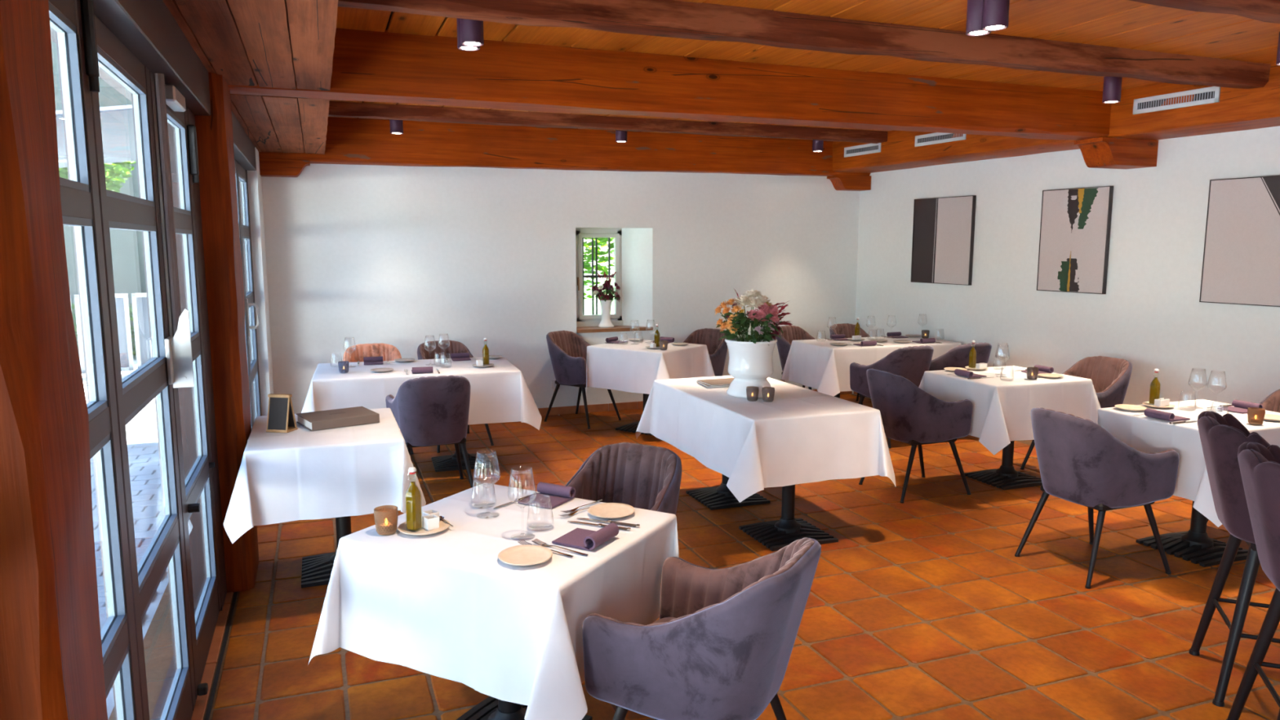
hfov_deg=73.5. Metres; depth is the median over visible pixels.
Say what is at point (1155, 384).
oil bottle
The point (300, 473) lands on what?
tablecloth
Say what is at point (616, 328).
window sill
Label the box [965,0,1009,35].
ceiling spotlight
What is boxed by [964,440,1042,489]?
table
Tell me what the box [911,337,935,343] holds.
napkin
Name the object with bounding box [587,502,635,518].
bread plate
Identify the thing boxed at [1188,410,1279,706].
bar stool
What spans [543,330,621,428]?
armchair
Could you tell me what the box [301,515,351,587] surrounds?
table
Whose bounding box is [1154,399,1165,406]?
pot
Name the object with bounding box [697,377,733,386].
booklet
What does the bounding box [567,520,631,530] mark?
table knife
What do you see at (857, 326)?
oil bottle
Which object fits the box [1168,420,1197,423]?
table knife
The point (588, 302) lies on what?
ground
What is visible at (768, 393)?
votive candle
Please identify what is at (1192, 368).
wine glass
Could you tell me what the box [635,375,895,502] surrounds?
tablecloth
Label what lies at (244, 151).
door frame
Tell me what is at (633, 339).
bread plate
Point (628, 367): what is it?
tablecloth
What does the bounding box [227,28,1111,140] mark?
ceiling beam
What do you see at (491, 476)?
tumbler
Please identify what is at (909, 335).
bread plate
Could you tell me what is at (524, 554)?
bread plate
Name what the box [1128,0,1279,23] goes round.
ceiling beam
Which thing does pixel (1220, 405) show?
table knife
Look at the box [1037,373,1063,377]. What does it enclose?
bread plate
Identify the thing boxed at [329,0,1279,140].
ceiling
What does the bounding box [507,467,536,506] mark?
bowl
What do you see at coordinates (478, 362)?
pot
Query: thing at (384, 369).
bread plate
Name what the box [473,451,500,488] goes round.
bowl
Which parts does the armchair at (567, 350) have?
leg, backrest, seat, leg, leg, leg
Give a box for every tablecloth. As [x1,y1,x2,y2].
[223,408,426,543]
[301,356,542,430]
[308,483,679,719]
[586,339,715,394]
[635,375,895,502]
[780,335,961,395]
[918,365,1101,454]
[1096,399,1279,527]
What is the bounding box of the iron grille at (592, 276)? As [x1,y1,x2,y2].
[582,237,613,315]
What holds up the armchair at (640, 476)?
on the floor
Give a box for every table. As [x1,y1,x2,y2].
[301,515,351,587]
[431,437,493,471]
[456,696,592,719]
[615,393,652,435]
[685,474,838,551]
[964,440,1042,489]
[1135,501,1248,567]
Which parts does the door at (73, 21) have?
rail, frame, rail, frame, rail, frame, rail, frame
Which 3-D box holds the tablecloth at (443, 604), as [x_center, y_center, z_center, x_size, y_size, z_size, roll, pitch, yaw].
[-0.416,0.719,2.735,0.989,0.411,0.923,4,9,28]
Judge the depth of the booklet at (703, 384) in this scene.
5.27 m
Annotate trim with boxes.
[191,591,233,719]
[204,591,237,719]
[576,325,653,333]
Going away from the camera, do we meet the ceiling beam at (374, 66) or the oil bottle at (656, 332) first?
the ceiling beam at (374, 66)
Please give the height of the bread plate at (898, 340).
0.014 m
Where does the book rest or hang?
on the tablecloth at (300, 473)
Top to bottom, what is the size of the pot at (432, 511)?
0.036 m
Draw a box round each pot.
[422,509,439,521]
[422,514,439,530]
[476,360,483,365]
[649,342,656,347]
[852,335,857,339]
[975,363,983,368]
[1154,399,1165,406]
[1158,398,1169,406]
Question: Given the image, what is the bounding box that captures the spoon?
[439,515,453,527]
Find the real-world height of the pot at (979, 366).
0.036 m
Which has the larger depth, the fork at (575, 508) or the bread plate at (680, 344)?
the bread plate at (680, 344)
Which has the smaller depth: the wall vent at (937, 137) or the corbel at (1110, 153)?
the corbel at (1110, 153)
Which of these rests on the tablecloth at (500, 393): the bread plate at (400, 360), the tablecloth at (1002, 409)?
the bread plate at (400, 360)
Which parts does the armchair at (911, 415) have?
leg, leg, backrest, leg, seat, leg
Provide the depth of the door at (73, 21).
1.96 m
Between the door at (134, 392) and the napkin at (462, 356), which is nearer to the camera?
the door at (134, 392)
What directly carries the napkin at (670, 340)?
on the tablecloth at (628, 367)
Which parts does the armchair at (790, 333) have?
backrest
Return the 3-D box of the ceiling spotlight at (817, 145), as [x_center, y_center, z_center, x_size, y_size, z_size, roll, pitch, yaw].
[1.703,-2.075,8.205,0.101,0.155,0.101,-3,8,-20]
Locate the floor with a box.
[108,394,1279,719]
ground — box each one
[81,355,168,719]
[583,278,613,315]
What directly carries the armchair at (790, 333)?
on the floor
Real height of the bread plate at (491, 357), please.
0.014 m
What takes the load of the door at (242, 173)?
in the wall at (254, 178)
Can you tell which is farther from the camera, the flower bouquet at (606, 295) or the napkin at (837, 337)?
the flower bouquet at (606, 295)
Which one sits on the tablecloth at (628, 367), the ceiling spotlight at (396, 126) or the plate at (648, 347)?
the plate at (648, 347)
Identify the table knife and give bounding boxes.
[493,492,537,509]
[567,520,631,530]
[577,517,639,527]
[967,377,992,379]
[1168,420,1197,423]
[1206,404,1232,408]
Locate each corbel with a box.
[258,158,310,177]
[826,174,871,191]
[1074,137,1158,168]
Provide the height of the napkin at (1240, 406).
0.042 m
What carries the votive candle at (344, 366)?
on the tablecloth at (500, 393)
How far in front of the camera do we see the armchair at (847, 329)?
8.72 m
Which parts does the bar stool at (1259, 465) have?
leg, backrest, leg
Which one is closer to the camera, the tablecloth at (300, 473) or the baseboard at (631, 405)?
the tablecloth at (300, 473)
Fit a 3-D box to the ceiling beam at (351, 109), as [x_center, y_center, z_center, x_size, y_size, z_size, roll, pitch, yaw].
[-0.030,-1.967,7.173,4.946,0.104,0.161,-3,8,-20]
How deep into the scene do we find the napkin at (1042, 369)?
5.87 m
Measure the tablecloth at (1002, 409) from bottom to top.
0.420 m
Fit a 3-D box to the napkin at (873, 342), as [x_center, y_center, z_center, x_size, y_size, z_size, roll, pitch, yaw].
[1.962,-0.150,7.479,0.137,0.042,0.152,-3,8,-20]
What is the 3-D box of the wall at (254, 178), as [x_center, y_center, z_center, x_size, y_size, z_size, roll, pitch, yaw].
[-1.392,-0.051,2.021,0.400,3.000,11.140,-3,8,-20]
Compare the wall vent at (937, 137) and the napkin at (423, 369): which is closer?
the napkin at (423, 369)
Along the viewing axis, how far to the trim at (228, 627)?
3.36 m
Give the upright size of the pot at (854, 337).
0.036 m
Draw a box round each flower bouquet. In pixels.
[591,271,620,302]
[715,288,792,345]
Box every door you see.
[48,0,142,719]
[90,14,195,719]
[149,71,221,698]
[234,159,253,429]
[236,161,261,424]
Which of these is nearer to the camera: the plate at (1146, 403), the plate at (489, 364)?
the plate at (1146, 403)
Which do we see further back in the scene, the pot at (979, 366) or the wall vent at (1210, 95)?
the pot at (979, 366)
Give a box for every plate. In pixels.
[370,367,393,372]
[394,358,415,362]
[397,518,449,535]
[471,363,493,367]
[488,355,502,359]
[497,544,552,565]
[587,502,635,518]
[627,337,644,341]
[645,346,659,349]
[671,342,688,346]
[830,342,847,346]
[847,337,865,341]
[870,339,887,342]
[893,339,911,342]
[905,334,921,337]
[943,367,966,371]
[964,365,988,370]
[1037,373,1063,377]
[1114,404,1146,411]
[1142,401,1175,408]
[1263,413,1279,421]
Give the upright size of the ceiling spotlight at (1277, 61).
0.155 m
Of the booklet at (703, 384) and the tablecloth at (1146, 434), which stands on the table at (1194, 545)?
the tablecloth at (1146, 434)
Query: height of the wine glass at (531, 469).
0.212 m
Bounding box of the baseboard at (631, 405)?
[537,389,852,416]
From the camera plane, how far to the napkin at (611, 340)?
7.69 m
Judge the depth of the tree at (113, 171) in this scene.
11.54 m
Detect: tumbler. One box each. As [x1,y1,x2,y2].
[471,475,496,508]
[526,493,554,531]
[1177,391,1195,410]
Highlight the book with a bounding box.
[296,406,379,431]
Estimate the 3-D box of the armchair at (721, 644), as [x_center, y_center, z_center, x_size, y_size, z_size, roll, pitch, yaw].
[0.186,0.893,2.438,0.594,0.817,0.536,4,9,28]
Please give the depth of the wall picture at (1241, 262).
5.58 m
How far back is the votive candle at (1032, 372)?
5.57 m
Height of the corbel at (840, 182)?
0.144 m
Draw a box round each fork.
[517,539,573,556]
[531,538,588,555]
[558,506,590,516]
[560,499,602,512]
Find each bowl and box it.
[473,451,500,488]
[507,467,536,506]
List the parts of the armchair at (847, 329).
backrest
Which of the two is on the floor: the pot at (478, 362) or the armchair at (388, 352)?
the armchair at (388, 352)
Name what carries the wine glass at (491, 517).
on the tablecloth at (443, 604)
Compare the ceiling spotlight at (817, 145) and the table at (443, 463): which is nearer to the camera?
the table at (443, 463)
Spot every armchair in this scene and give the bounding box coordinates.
[342,342,413,454]
[385,375,474,488]
[417,339,493,453]
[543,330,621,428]
[564,442,681,710]
[582,537,821,719]
[682,328,728,376]
[775,325,815,390]
[829,323,871,404]
[849,345,933,448]
[858,368,973,502]
[928,342,991,442]
[1014,407,1179,588]
[1020,355,1132,469]
[1206,389,1279,523]
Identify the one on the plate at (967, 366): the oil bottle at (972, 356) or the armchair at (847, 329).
the oil bottle at (972, 356)
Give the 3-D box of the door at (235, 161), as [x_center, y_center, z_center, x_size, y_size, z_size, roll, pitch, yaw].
[-2.555,-0.212,5.449,0.045,2.140,0.820,-3,8,-20]
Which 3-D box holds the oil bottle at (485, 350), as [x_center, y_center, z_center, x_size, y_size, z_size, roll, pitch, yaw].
[-1.114,-0.061,6.191,0.041,0.196,0.041,-5,9,-30]
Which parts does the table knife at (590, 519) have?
blade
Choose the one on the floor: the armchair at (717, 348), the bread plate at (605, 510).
the armchair at (717, 348)
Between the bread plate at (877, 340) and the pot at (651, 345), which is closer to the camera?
the pot at (651, 345)
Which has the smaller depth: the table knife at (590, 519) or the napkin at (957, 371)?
the table knife at (590, 519)
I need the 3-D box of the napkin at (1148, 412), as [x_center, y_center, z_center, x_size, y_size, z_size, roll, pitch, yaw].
[2.670,0.274,4.341,0.152,0.042,0.137,-3,8,-20]
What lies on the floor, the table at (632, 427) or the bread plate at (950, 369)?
the table at (632, 427)
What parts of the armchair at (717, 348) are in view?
backrest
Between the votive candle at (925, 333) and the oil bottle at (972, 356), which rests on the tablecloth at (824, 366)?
the votive candle at (925, 333)
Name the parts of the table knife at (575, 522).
blade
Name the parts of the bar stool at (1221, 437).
leg, leg, backrest, seat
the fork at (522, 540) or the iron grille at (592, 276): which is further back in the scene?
the iron grille at (592, 276)
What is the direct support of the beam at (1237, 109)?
attached to the wall at (1151, 316)
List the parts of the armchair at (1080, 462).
leg, leg, leg, seat, backrest, leg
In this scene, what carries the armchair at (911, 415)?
on the floor
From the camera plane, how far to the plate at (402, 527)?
2.62 m
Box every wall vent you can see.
[844,142,881,157]
[914,132,966,146]
[1133,86,1220,114]
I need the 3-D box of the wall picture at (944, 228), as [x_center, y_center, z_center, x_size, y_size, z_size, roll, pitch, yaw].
[2.825,-1.115,8.023,0.036,0.799,0.749,-3,8,-24]
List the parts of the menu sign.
frame, rail, frame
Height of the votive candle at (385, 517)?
0.076 m
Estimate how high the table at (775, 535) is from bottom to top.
0.740 m
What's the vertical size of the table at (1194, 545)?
0.740 m
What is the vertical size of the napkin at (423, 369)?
0.042 m
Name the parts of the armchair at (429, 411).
leg, backrest, seat, leg, leg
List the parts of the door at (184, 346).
lock rod, rail, frame, handle, rail, frame, frame, knob, rail, rail, frame, rail, knob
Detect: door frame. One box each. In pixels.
[49,0,226,719]
[231,111,262,422]
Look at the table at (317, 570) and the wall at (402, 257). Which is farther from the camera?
the wall at (402, 257)
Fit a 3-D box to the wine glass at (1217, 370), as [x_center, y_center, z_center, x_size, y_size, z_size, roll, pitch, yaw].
[3.047,0.163,4.533,0.087,0.212,0.087,-3,8,-20]
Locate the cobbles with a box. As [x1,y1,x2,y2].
[90,442,166,687]
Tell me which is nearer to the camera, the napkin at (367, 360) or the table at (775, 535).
the table at (775, 535)
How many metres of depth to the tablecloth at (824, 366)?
7.46 m
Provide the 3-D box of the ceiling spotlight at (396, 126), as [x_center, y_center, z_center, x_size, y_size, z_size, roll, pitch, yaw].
[-1.952,-1.895,6.872,0.101,0.155,0.101,-3,8,-20]
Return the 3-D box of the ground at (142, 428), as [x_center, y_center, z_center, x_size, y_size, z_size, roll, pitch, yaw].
[-20.794,2.135,-2.170,39.340,0.290,70.000,-3,8,-20]
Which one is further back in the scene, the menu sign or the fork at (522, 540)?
the menu sign
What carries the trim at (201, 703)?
attached to the wall at (254, 178)
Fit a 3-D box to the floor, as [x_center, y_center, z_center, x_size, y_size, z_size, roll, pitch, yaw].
[1.738,1.216,3.470,7.050,0.100,10.920,-3,8,-20]
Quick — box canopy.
[55,104,136,168]
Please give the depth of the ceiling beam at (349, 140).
7.71 m
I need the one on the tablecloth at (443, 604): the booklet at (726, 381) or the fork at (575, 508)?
the fork at (575, 508)
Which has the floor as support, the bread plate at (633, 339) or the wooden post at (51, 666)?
the wooden post at (51, 666)
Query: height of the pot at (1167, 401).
0.036 m
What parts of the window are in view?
handle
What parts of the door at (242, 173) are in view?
rail, frame, rail, frame, handle plate, rail, frame, handle, rail, frame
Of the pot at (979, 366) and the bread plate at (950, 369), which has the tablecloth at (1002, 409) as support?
the bread plate at (950, 369)
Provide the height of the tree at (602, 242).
4.008 m
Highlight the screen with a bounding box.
[70,293,151,373]
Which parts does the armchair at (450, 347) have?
leg, backrest, leg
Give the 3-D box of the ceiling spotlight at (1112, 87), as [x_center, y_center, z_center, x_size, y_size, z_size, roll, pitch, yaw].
[2.949,-1.690,5.355,0.101,0.155,0.101,-3,8,-20]
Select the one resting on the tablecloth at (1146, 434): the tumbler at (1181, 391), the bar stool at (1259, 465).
the tumbler at (1181, 391)
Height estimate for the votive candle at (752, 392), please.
0.076 m
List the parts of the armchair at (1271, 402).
backrest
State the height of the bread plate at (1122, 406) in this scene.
0.014 m
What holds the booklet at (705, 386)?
on the tablecloth at (804, 435)
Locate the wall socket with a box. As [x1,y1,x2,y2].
[551,380,559,389]
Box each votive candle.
[337,360,349,373]
[373,505,398,535]
[659,340,667,350]
[746,386,759,401]
[761,386,774,402]
[921,329,929,338]
[1026,367,1038,379]
[1247,407,1265,425]
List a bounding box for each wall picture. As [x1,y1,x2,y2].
[911,195,976,285]
[1036,186,1113,293]
[1199,175,1279,306]
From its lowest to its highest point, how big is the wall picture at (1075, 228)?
0.810 m
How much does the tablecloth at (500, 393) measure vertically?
0.428 m
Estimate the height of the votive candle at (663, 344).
0.076 m
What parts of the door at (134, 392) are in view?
rail, frame, rail, frame, rail, frame, rail, frame, rail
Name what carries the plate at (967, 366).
on the tablecloth at (1002, 409)
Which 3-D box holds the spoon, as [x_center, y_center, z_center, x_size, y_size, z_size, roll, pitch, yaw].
[-0.607,0.505,2.681,0.018,0.008,0.105,-5,9,-35]
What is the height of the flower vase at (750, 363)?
0.327 m
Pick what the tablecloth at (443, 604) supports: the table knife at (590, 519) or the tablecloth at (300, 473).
the table knife at (590, 519)
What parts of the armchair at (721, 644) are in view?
leg, seat, backrest, leg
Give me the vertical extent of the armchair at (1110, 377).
0.817 m
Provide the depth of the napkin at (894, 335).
8.15 m
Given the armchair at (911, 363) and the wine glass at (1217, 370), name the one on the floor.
the armchair at (911, 363)
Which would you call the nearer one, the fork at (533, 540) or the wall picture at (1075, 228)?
the fork at (533, 540)
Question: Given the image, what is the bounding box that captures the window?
[575,227,622,327]
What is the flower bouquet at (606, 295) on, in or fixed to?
in the flower vase at (606, 307)
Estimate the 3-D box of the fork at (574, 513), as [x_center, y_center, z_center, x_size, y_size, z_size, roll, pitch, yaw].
[-0.192,0.495,2.830,0.023,0.010,0.196,6,10,40]
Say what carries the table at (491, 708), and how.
on the floor
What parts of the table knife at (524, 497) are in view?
blade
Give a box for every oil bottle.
[404,466,422,529]
[482,337,488,364]
[654,324,659,346]
[854,317,859,335]
[968,340,976,368]
[1149,368,1159,404]
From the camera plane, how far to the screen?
11.07 m
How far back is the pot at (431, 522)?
2.63 m
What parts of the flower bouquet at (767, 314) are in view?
flower, flower, flower, flower, flower, flower, flower, flower, flower, flower, flower, flower, flower, flower, flower, flower, flower, flower, flower, flower, flower, flower, flower, flower, flower, flower, flower, flower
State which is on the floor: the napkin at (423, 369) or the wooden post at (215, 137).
the wooden post at (215, 137)
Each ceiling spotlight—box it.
[389,119,403,133]
[456,17,484,51]
[615,130,626,142]
[812,139,823,151]
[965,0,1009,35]
[1102,76,1122,103]
[1275,31,1279,65]
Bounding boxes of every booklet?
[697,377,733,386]
[697,381,729,386]
[705,386,728,387]
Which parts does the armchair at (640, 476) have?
backrest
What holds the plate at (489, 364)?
on the tablecloth at (500, 393)
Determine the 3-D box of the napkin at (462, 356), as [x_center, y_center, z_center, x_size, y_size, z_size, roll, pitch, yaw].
[-1.369,-0.025,6.554,0.137,0.042,0.152,-2,8,-17]
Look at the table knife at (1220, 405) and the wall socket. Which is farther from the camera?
the wall socket
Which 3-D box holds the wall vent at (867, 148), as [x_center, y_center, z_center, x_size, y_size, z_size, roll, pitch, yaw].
[2.147,-2.032,8.288,0.012,0.094,0.543,-3,8,-24]
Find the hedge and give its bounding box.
[71,303,136,355]
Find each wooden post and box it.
[0,0,107,719]
[194,72,258,592]
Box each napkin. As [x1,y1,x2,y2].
[363,356,382,364]
[411,366,433,373]
[450,352,471,360]
[517,481,575,509]
[551,523,618,550]
[605,336,627,343]
[652,336,674,342]
[830,333,849,340]
[853,340,876,346]
[886,332,908,337]
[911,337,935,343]
[954,368,986,377]
[1021,364,1053,373]
[1144,408,1190,421]
[1217,400,1262,413]
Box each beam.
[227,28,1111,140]
[258,116,870,176]
[328,101,888,143]
[337,0,1271,88]
[832,63,1279,173]
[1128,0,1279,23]
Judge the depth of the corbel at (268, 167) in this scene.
6.95 m
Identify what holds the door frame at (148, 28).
attached to the wall at (254, 178)
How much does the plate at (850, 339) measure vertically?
0.014 m
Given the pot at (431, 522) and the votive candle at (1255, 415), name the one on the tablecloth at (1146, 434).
the votive candle at (1255, 415)
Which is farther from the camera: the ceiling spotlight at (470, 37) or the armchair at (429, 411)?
the armchair at (429, 411)
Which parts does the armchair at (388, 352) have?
backrest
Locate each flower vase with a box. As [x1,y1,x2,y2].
[598,299,613,328]
[724,336,777,398]
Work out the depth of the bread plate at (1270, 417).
4.33 m
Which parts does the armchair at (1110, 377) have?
leg, backrest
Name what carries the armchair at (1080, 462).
on the floor
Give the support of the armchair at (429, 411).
on the floor
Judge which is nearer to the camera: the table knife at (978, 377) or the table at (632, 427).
the table knife at (978, 377)
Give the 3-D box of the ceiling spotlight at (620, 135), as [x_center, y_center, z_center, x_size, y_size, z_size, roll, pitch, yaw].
[-0.161,-1.971,7.429,0.101,0.155,0.101,-3,8,-20]
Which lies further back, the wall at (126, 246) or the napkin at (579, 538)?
the wall at (126, 246)
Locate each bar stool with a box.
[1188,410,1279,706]
[1226,441,1279,719]
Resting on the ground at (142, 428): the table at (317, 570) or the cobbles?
the cobbles
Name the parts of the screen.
panel, frame, panel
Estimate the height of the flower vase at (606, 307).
0.268 m
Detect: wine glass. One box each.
[473,451,500,518]
[507,467,536,541]
[1187,368,1207,408]
[1206,369,1226,411]
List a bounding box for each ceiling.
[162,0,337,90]
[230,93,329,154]
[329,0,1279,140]
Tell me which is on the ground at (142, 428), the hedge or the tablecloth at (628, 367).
the hedge
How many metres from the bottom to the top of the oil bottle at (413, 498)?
0.196 m
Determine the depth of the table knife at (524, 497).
2.93 m
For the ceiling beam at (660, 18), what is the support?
attached to the ceiling at (1122, 24)
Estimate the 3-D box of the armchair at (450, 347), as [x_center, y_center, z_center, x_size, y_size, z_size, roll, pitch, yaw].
[-1.543,0.272,7.029,0.536,0.817,0.594,-5,9,-32]
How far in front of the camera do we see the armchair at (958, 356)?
7.03 m
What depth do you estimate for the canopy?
7.68 m
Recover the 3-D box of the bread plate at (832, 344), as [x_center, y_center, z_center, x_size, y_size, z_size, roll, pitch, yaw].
[1.733,-0.136,7.484,0.156,0.014,0.152,-3,8,-20]
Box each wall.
[51,40,146,351]
[247,146,274,416]
[261,163,859,415]
[853,125,1279,404]
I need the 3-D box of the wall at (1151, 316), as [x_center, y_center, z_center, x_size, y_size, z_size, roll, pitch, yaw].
[4.735,-0.358,4.291,0.299,3.000,11.186,-3,8,-24]
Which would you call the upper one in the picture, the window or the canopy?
the canopy
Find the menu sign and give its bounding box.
[266,393,297,432]
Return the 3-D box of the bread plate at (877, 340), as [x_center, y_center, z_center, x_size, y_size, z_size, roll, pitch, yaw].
[2.159,-0.172,7.751,0.156,0.014,0.152,5,9,35]
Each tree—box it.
[58,160,136,192]
[583,237,613,298]
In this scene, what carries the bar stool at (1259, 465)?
on the floor
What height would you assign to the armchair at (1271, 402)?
0.817 m
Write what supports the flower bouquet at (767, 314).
in the flower vase at (750, 363)
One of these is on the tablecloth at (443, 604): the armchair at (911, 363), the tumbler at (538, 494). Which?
the tumbler at (538, 494)
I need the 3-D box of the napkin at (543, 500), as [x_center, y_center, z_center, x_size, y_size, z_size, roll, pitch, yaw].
[-0.320,0.462,2.946,0.137,0.042,0.152,4,9,28]
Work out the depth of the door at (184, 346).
3.24 m
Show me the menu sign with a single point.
(281, 415)
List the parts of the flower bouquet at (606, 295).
flower, flower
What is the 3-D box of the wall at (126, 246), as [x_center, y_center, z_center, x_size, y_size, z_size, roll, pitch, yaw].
[-12.026,-3.236,11.993,12.100,6.560,0.500,-3,8,-20]

